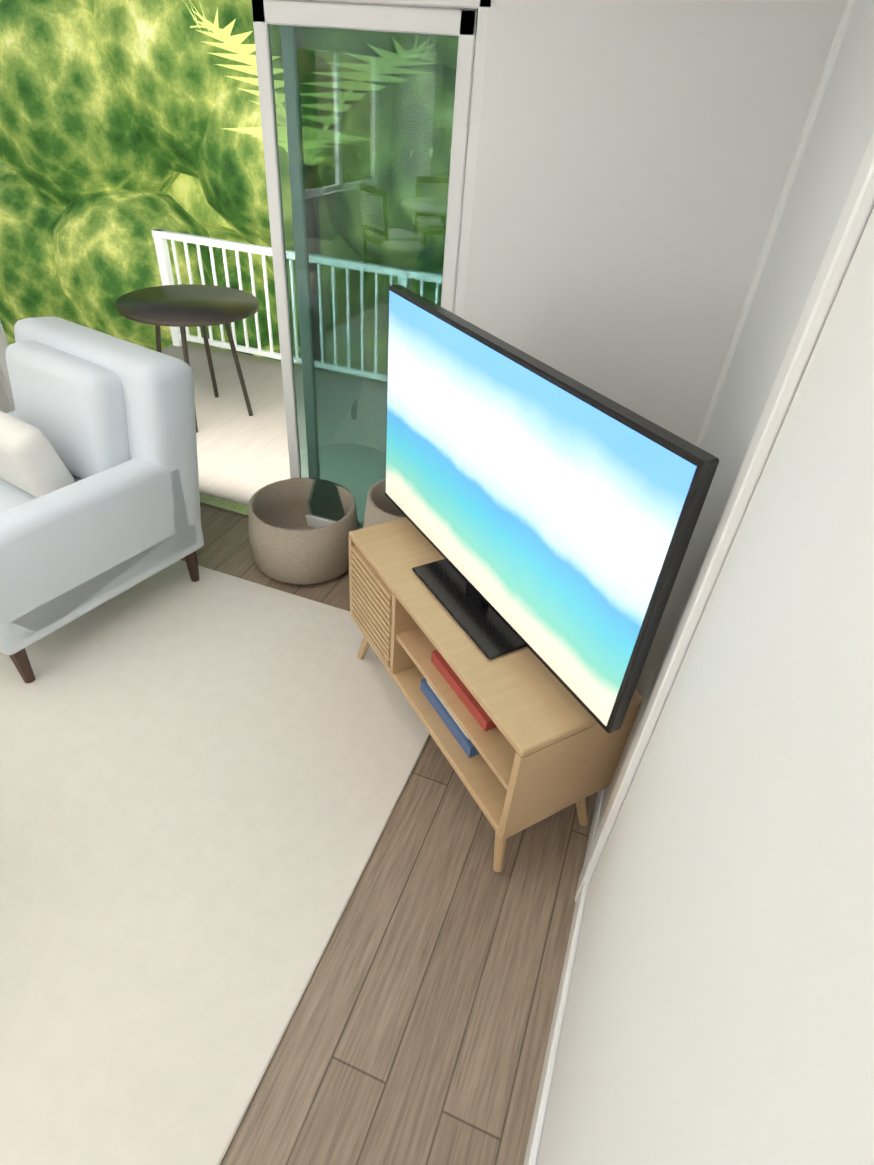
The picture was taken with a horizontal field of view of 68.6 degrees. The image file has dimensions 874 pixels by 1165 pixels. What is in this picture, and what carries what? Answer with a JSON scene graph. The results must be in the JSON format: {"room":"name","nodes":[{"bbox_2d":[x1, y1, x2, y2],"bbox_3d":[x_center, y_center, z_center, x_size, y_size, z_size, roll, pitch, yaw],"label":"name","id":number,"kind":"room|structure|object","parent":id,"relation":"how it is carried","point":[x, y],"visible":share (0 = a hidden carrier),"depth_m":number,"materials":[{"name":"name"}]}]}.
{"room":"living room","nodes":[
{"label":"living room","id":0,"kind":"room"},
{"bbox_2d":[180,505,597,1164],"bbox_3d":[-2.892,2.636,-0.731,4.230,0.100,10.800,16,39,14],"label":"floor","id":1,"kind":"structure","parent":0,"point":[418,1027],"depth_m":1.59,"materials":[{"name":"brown wood"}]},
{"bbox_2d":[0,560,429,1164],"bbox_3d":[-1.612,0.922,1.536,2.430,0.011,3.520,16,39,14],"label":"area rug","id":2,"kind":"object","parent":1,"relation":"on","point":[204,780],"visible":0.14,"depth_m":1.84,"materials":[{"name":"beige fabric"}]},
{"bbox_2d":[0,316,203,682],"bbox_3d":[-1.509,-0.367,2.429,0.840,0.946,0.971,24,42,23],"label":"armchair","id":3,"kind":"object","parent":2,"relation":"on","point":[99,493],"visible":1,"depth_m":2.29,"materials":[{"name":"grey fabric"}]},
{"bbox_2d":[348,518,642,871],"bbox_3d":[0.095,0.288,2.052,0.384,0.579,1.000,-16,42,-25],"label":"tv stand","id":4,"kind":"object","parent":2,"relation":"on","point":[523,738],"visible":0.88,"depth_m":1.75,"materials":[{"name":"brown wood"}]},
{"bbox_2d":[385,285,718,732],"bbox_3d":[0.140,-0.231,1.652,0.200,0.734,1.160,-16,42,-25],"label":"television","id":5,"kind":"object","parent":4,"relation":"on","point":[550,514],"visible":1,"depth_m":1.47,"materials":[{"name":"black plastic"}]},
{"bbox_2d":[248,478,358,584],"bbox_3d":[-0.599,-0.230,2.902,0.490,0.300,0.490,16,39,14],"label":"planter","id":6,"kind":"object","parent":1,"relation":"on","point":[289,544],"visible":0.92,"depth_m":2.79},
{"bbox_2d":[363,479,405,527],"bbox_3d":[-0.117,-0.128,2.642,0.380,0.520,0.380,16,39,14],"label":"basket","id":7,"kind":"object","parent":1,"relation":"on","point":[381,508],"visible":0.15,"depth_m":2.50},
{"bbox_2d":[0,0,846,445],"bbox_3d":[-0.934,-1.334,2.533,4.030,2.450,0.100,16,39,14],"label":"wall","id":8,"kind":"structure","parent":0,"point":[634,160],"depth_m":1.88,"materials":[{"name":"white paint"}]},
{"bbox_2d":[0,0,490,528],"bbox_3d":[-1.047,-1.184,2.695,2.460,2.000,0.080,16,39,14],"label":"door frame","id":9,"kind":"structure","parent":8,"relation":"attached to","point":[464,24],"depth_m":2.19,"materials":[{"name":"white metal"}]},
{"bbox_2d":[536,206,873,1164],"bbox_3d":[-0.878,2.174,-2.004,0.100,2.450,10.800,16,39,14],"label":"wall","id":10,"kind":"structure","parent":0,"point":[720,1004],"depth_m":0.60,"materials":[{"name":"white paint"}]},
{"bbox_2d":[523,788,604,1164],"bbox_3d":[-1.009,3.082,-1.276,0.015,0.110,10.600,16,39,14],"label":"baseboard","id":11,"kind":"structure","parent":10,"relation":"attached to","point":[535,1133],"depth_m":1.46,"materials":[{"name":"white wood"}]},
{"bbox_2d":[574,0,873,901],"bbox_3d":[0.648,-0.224,1.554,0.020,2.100,1.060,16,39,14],"label":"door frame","id":12,"kind":"structure","parent":10,"relation":"attached to","point":[820,220],"depth_m":1.20,"materials":[{"name":"white paint"}]},
{"label":"outside","id":13,"kind":"structure","parent":0,"visible":0},
{"bbox_2d":[0,0,458,382],"bbox_3d":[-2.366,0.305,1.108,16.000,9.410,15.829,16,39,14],"label":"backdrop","id":14,"kind":"structure","parent":13,"point":[127,127],"depth_m":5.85,"materials":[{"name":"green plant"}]},
{"bbox_2d":[161,342,386,523],"bbox_3d":[-0.622,-0.885,4.240,4.230,0.100,2.200,16,39,14],"label":"floor","id":15,"kind":"structure","parent":13,"point":[243,456],"depth_m":4.32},
{"bbox_2d":[115,284,258,432],"bbox_3d":[-1.561,-1.452,4.193,0.840,0.731,0.840,16,39,14],"label":"patio table","id":16,"kind":"object","parent":15,"relation":"on","point":[182,306],"visible":0.83,"depth_m":3.95,"materials":[{"name":"brown metal"}]},
{"bbox_2d":[151,229,441,380],"bbox_3d":[-0.240,-1.822,4.699,4.230,0.870,0.070,16,39,14],"label":"balcony railing","id":17,"kind":"object","parent":15,"relation":"on","point":[160,237],"visible":0.15,"depth_m":4.93,"materials":[{"name":"white metal"}]}
]}

